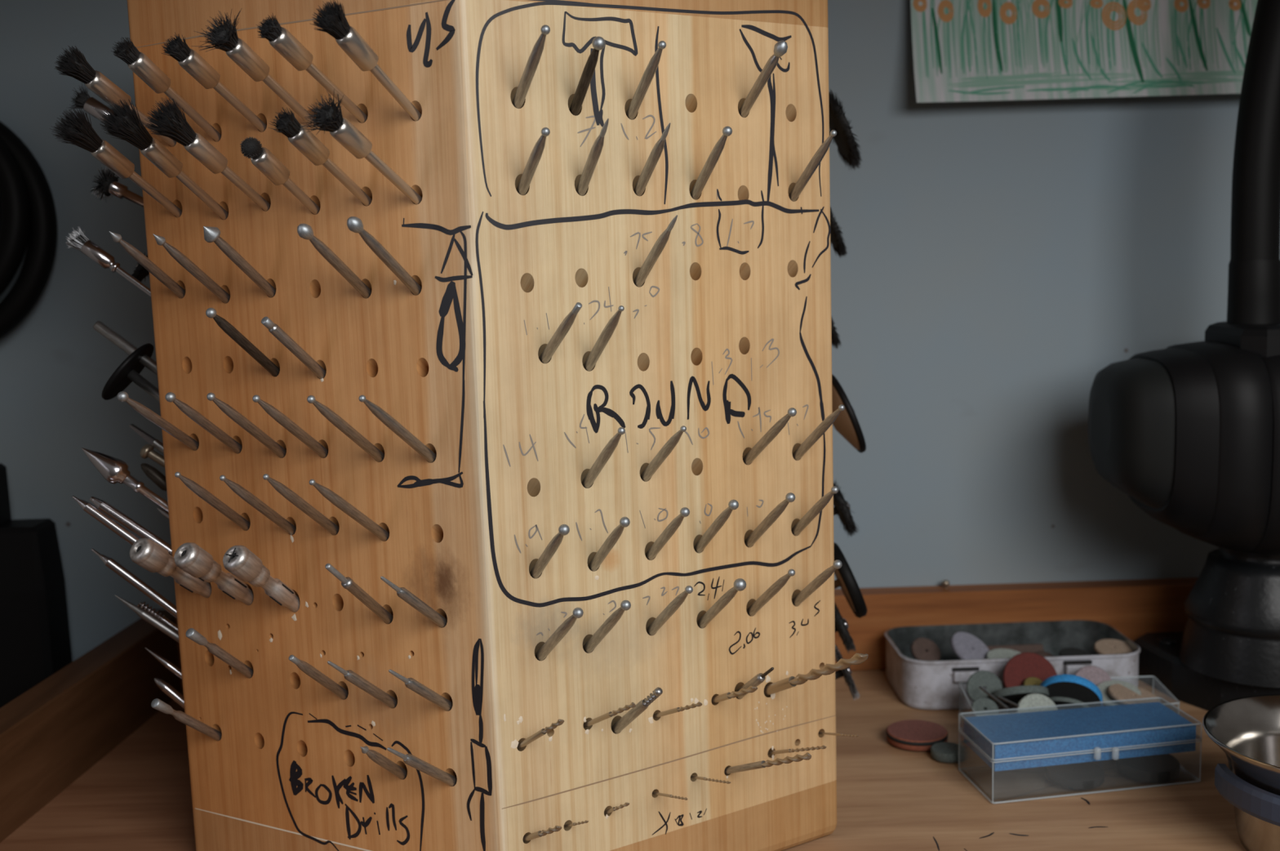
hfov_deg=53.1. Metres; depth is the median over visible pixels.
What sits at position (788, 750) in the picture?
drill
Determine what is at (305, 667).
rotary bur
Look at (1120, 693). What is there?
disc
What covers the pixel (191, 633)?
rotary bur
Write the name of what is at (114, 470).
rotary bur
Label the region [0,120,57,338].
coil
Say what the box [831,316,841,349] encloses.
wheel
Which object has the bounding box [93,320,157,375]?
rod
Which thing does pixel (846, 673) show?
brush
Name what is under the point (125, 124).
brush
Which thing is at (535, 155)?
rotary bur
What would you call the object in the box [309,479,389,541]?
rotary bur
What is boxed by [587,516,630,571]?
rotary bur
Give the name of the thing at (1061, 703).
disc
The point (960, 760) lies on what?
case
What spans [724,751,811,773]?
drill
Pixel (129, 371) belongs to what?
disc
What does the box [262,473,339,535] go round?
rotary bur
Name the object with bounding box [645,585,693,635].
rotary bur
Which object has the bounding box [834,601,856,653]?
wheel
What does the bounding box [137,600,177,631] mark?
tool
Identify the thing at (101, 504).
tool
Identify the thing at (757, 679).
rotary bur
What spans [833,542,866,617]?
disc
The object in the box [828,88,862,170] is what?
brush
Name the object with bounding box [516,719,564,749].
drill
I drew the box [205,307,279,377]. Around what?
rotary bur
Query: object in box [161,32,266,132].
brush
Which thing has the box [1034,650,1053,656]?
disc
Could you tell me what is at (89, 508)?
tool
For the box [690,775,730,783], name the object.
drill
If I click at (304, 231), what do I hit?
rotary bur
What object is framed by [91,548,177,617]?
tool
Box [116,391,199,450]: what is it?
rotary bur
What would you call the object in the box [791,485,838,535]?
rotary bur
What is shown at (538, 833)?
drill
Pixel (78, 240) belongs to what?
brush
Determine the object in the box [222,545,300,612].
mandrel chuck
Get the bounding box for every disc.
[102,342,159,402]
[831,373,866,453]
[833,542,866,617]
[886,719,947,751]
[910,637,940,660]
[930,742,964,762]
[950,631,989,659]
[966,670,1002,702]
[970,697,998,716]
[986,648,1021,658]
[989,684,1048,704]
[1002,652,1057,687]
[1015,693,1057,713]
[1022,676,1042,685]
[1040,674,1102,706]
[1044,761,1104,789]
[1048,696,1089,709]
[1058,647,1091,655]
[1074,665,1111,706]
[1093,638,1133,654]
[1097,680,1141,706]
[1107,683,1160,704]
[1115,753,1180,782]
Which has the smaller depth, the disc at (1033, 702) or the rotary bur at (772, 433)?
the rotary bur at (772, 433)
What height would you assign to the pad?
0.008 m
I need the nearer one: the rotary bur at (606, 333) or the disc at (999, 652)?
the rotary bur at (606, 333)
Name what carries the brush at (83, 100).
in the block at (728, 331)
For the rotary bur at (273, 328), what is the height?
0.021 m
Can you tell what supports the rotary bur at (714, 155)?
in the block at (728, 331)
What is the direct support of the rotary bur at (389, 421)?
in the block at (728, 331)
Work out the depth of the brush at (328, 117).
0.26 m
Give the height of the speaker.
0.108 m
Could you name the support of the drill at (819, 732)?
in the block at (728, 331)
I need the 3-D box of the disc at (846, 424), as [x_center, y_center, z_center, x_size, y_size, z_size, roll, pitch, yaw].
[0.060,-0.004,0.401,0.026,0.025,0.024,3,9,31]
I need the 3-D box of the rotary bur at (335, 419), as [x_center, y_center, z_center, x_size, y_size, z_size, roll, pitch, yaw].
[-0.064,0.003,0.288,0.002,0.023,0.030,3,9,29]
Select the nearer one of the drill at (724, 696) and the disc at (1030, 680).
the drill at (724, 696)
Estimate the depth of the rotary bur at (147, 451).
0.35 m
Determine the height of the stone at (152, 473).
0.019 m
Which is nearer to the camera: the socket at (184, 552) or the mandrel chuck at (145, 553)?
the socket at (184, 552)
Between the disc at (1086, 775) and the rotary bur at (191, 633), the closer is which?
the rotary bur at (191, 633)
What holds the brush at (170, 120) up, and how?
in the block at (728, 331)
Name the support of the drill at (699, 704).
in the block at (728, 331)
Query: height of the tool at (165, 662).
0.018 m
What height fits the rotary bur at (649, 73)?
0.021 m
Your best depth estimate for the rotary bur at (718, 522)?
0.31 m
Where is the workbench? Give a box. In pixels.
[0,577,1246,850]
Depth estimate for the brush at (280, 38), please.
0.27 m
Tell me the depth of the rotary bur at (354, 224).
0.27 m
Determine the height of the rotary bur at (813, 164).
0.022 m
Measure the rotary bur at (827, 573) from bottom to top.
0.021 m
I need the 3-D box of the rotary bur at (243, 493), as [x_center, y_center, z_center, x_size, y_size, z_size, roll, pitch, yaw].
[-0.088,0.021,0.305,0.003,0.024,0.029,2,9,29]
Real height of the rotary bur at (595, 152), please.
0.021 m
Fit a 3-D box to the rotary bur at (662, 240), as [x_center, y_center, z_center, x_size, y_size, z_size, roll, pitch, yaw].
[0.002,-0.037,0.293,0.002,0.021,0.026,-6,9,-30]
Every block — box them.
[127,0,836,850]
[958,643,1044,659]
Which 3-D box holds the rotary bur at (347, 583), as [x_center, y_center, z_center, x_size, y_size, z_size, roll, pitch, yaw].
[-0.062,0.041,0.294,0.003,0.025,0.028,2,8,26]
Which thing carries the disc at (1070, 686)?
in the case
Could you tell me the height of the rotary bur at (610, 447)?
0.022 m
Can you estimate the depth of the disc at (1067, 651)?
0.45 m
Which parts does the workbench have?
rail, rail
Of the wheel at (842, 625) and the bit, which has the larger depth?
the wheel at (842, 625)
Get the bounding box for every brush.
[49,106,182,217]
[54,45,176,146]
[65,226,151,297]
[67,83,114,123]
[89,166,143,207]
[99,99,228,219]
[111,36,221,142]
[144,97,271,211]
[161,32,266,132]
[191,8,317,128]
[240,136,319,214]
[256,12,368,123]
[268,106,372,205]
[300,88,422,204]
[311,0,422,120]
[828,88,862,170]
[835,644,859,699]
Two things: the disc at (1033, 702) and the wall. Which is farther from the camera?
the wall
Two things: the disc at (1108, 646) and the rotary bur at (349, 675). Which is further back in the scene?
the disc at (1108, 646)
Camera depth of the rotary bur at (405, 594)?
0.28 m
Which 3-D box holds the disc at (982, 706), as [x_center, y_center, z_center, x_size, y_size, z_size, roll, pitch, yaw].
[0.110,0.090,0.407,0.008,0.006,0.007,-2,8,0]
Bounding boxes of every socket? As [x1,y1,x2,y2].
[181,550,186,555]
[226,547,238,562]
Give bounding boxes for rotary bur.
[81,447,168,511]
[109,231,185,297]
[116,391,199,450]
[139,444,164,466]
[151,697,222,740]
[152,233,230,303]
[164,391,242,453]
[174,471,250,530]
[185,627,253,678]
[203,226,275,297]
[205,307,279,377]
[206,392,286,457]
[219,475,296,534]
[252,395,328,457]
[261,316,326,378]
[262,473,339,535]
[288,654,348,699]
[297,223,371,298]
[306,395,384,462]
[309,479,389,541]
[324,563,393,623]
[327,660,397,707]
[346,216,422,295]
[358,395,436,462]
[360,746,407,779]
[380,576,447,627]
[386,746,457,786]
[388,669,453,711]
[511,24,550,108]
[515,127,550,195]
[529,524,569,578]
[534,607,583,660]
[538,302,582,363]
[568,35,605,115]
[575,118,608,195]
[581,426,625,488]
[582,305,624,371]
[582,600,631,653]
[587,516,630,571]
[611,687,662,733]
[626,40,666,119]
[633,122,670,195]
[633,214,677,287]
[640,425,686,481]
[644,506,689,559]
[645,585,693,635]
[689,125,732,199]
[693,499,738,552]
[697,577,746,628]
[735,666,773,698]
[738,40,787,117]
[742,407,796,464]
[744,492,795,547]
[746,568,795,616]
[788,129,836,201]
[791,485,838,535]
[791,560,842,606]
[792,404,844,460]
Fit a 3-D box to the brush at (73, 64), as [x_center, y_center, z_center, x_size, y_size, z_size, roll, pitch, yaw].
[-0.119,-0.075,0.302,0.008,0.026,0.038,4,10,37]
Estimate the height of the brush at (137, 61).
0.027 m
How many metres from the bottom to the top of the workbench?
0.052 m
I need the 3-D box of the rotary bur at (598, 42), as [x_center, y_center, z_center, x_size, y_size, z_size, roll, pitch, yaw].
[-0.013,-0.073,0.281,0.003,0.021,0.023,-6,9,-26]
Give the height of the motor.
0.265 m
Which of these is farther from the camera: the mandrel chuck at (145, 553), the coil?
the coil
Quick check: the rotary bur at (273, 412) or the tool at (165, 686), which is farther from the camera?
the tool at (165, 686)
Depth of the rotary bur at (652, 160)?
0.29 m
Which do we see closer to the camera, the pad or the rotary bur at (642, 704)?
the rotary bur at (642, 704)
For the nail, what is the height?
0.003 m
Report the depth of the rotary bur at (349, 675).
0.29 m
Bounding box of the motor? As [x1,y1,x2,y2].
[1088,0,1279,711]
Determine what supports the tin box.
on the workbench
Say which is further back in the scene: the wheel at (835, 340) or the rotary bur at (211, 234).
the wheel at (835, 340)
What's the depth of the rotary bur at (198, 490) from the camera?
0.31 m
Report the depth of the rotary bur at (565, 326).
0.28 m
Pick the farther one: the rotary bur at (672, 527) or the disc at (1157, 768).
the disc at (1157, 768)
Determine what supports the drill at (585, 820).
in the block at (728, 331)
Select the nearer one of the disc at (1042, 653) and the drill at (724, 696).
the drill at (724, 696)
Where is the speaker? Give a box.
[0,462,72,707]
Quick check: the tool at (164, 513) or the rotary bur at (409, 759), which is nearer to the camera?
the rotary bur at (409, 759)
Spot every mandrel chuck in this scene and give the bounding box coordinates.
[129,537,211,597]
[173,542,253,604]
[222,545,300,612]
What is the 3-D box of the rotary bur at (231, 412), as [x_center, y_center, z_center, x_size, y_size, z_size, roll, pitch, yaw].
[-0.090,0.002,0.303,0.002,0.024,0.030,2,9,28]
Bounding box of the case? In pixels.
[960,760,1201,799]
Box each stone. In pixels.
[140,462,166,491]
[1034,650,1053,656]
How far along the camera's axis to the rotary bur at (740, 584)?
0.31 m
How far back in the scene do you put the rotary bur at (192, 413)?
0.31 m
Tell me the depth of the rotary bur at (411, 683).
0.29 m
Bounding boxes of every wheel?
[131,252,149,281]
[830,207,847,257]
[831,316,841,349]
[833,480,859,536]
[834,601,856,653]
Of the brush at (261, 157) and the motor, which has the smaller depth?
the brush at (261, 157)
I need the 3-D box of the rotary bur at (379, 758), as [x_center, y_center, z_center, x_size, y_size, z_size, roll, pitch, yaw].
[-0.058,0.081,0.301,0.002,0.019,0.022,2,9,28]
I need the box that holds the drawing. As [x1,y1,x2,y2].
[910,0,1257,102]
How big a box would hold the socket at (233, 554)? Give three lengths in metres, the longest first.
0.004 x 0.004 x 0.003 m
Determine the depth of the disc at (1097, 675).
0.43 m
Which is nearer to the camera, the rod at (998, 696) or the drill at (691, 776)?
the drill at (691, 776)
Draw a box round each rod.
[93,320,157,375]
[978,685,1008,710]
[997,695,1019,706]
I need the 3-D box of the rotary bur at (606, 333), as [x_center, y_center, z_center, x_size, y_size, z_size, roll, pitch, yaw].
[-0.010,-0.017,0.289,0.002,0.021,0.025,-6,9,-29]
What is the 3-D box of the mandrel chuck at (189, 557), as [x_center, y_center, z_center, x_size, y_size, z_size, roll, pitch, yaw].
[-0.101,0.039,0.315,0.007,0.025,0.029,3,9,31]
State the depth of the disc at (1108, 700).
0.42 m
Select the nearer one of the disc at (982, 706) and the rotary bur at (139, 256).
the rotary bur at (139, 256)
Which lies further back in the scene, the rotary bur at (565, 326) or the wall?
the wall
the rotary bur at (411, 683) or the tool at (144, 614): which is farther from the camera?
the tool at (144, 614)
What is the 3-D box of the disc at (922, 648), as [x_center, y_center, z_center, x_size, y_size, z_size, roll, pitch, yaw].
[0.103,0.082,0.462,0.011,0.008,0.009,-5,8,-22]
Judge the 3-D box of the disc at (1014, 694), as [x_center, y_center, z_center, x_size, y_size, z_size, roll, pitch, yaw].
[0.124,0.088,0.418,0.019,0.012,0.017,-2,8,2]
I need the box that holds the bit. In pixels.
[128,423,164,453]
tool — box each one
[71,495,139,545]
[89,496,172,555]
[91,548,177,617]
[114,594,178,642]
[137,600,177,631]
[145,647,182,679]
[154,677,184,708]
[157,507,168,518]
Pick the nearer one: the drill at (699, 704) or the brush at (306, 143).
the brush at (306, 143)
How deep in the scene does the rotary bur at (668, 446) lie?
0.30 m
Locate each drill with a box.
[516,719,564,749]
[522,825,561,841]
[564,819,588,827]
[582,702,635,728]
[604,801,629,814]
[652,791,687,799]
[653,701,702,718]
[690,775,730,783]
[711,685,757,703]
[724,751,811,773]
[764,653,868,696]
[767,745,826,754]
[817,731,858,737]
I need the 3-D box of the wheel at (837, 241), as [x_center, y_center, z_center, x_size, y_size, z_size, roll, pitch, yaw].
[0.055,-0.060,0.393,0.021,0.019,0.018,2,9,28]
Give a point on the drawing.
(963, 50)
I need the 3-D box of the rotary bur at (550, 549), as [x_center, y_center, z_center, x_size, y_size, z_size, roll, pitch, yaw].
[-0.022,0.030,0.287,0.002,0.021,0.025,-6,9,-30]
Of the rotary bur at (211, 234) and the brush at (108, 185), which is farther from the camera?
the brush at (108, 185)
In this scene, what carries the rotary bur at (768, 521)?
in the block at (728, 331)
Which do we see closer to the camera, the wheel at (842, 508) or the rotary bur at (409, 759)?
the rotary bur at (409, 759)
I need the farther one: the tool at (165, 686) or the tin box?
the tin box
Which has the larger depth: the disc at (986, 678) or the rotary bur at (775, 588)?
the disc at (986, 678)
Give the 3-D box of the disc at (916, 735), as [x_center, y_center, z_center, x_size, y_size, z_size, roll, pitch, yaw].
[0.089,0.100,0.413,0.020,0.003,0.020,-2,8,0]
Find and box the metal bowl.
[1202,693,1279,850]
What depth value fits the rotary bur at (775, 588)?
0.32 m
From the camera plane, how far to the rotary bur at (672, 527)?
0.30 m
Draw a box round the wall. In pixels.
[0,0,1240,661]
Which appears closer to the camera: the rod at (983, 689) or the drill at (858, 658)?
the drill at (858, 658)
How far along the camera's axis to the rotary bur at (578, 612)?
0.28 m
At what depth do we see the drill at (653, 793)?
0.31 m
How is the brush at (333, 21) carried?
in the block at (728, 331)
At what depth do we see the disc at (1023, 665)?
0.43 m
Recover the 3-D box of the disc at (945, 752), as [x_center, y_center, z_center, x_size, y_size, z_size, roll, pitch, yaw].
[0.096,0.102,0.399,0.010,0.003,0.010,-2,8,0]
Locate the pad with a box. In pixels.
[964,701,1195,771]
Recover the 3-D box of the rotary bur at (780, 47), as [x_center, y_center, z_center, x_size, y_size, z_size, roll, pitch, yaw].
[0.027,-0.079,0.304,0.003,0.021,0.025,-6,9,-31]
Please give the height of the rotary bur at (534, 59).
0.021 m
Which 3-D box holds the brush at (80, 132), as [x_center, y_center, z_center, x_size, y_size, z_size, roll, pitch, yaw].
[-0.121,-0.059,0.305,0.010,0.030,0.040,2,8,25]
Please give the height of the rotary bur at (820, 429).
0.021 m
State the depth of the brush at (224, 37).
0.27 m
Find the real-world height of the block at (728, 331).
0.232 m
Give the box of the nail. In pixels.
[942,579,949,588]
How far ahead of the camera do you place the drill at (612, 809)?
0.30 m
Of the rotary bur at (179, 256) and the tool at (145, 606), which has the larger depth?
the tool at (145, 606)
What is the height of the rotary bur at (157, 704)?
0.023 m
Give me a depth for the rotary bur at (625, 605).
0.29 m
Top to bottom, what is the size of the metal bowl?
0.032 m
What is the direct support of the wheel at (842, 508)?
in the block at (728, 331)
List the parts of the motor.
plate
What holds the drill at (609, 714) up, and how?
in the block at (728, 331)
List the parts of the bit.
blade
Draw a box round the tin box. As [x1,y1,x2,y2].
[884,619,1140,709]
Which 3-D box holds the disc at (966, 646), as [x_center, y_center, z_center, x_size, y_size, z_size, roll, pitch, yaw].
[0.117,0.079,0.452,0.016,0.011,0.014,-8,10,-41]

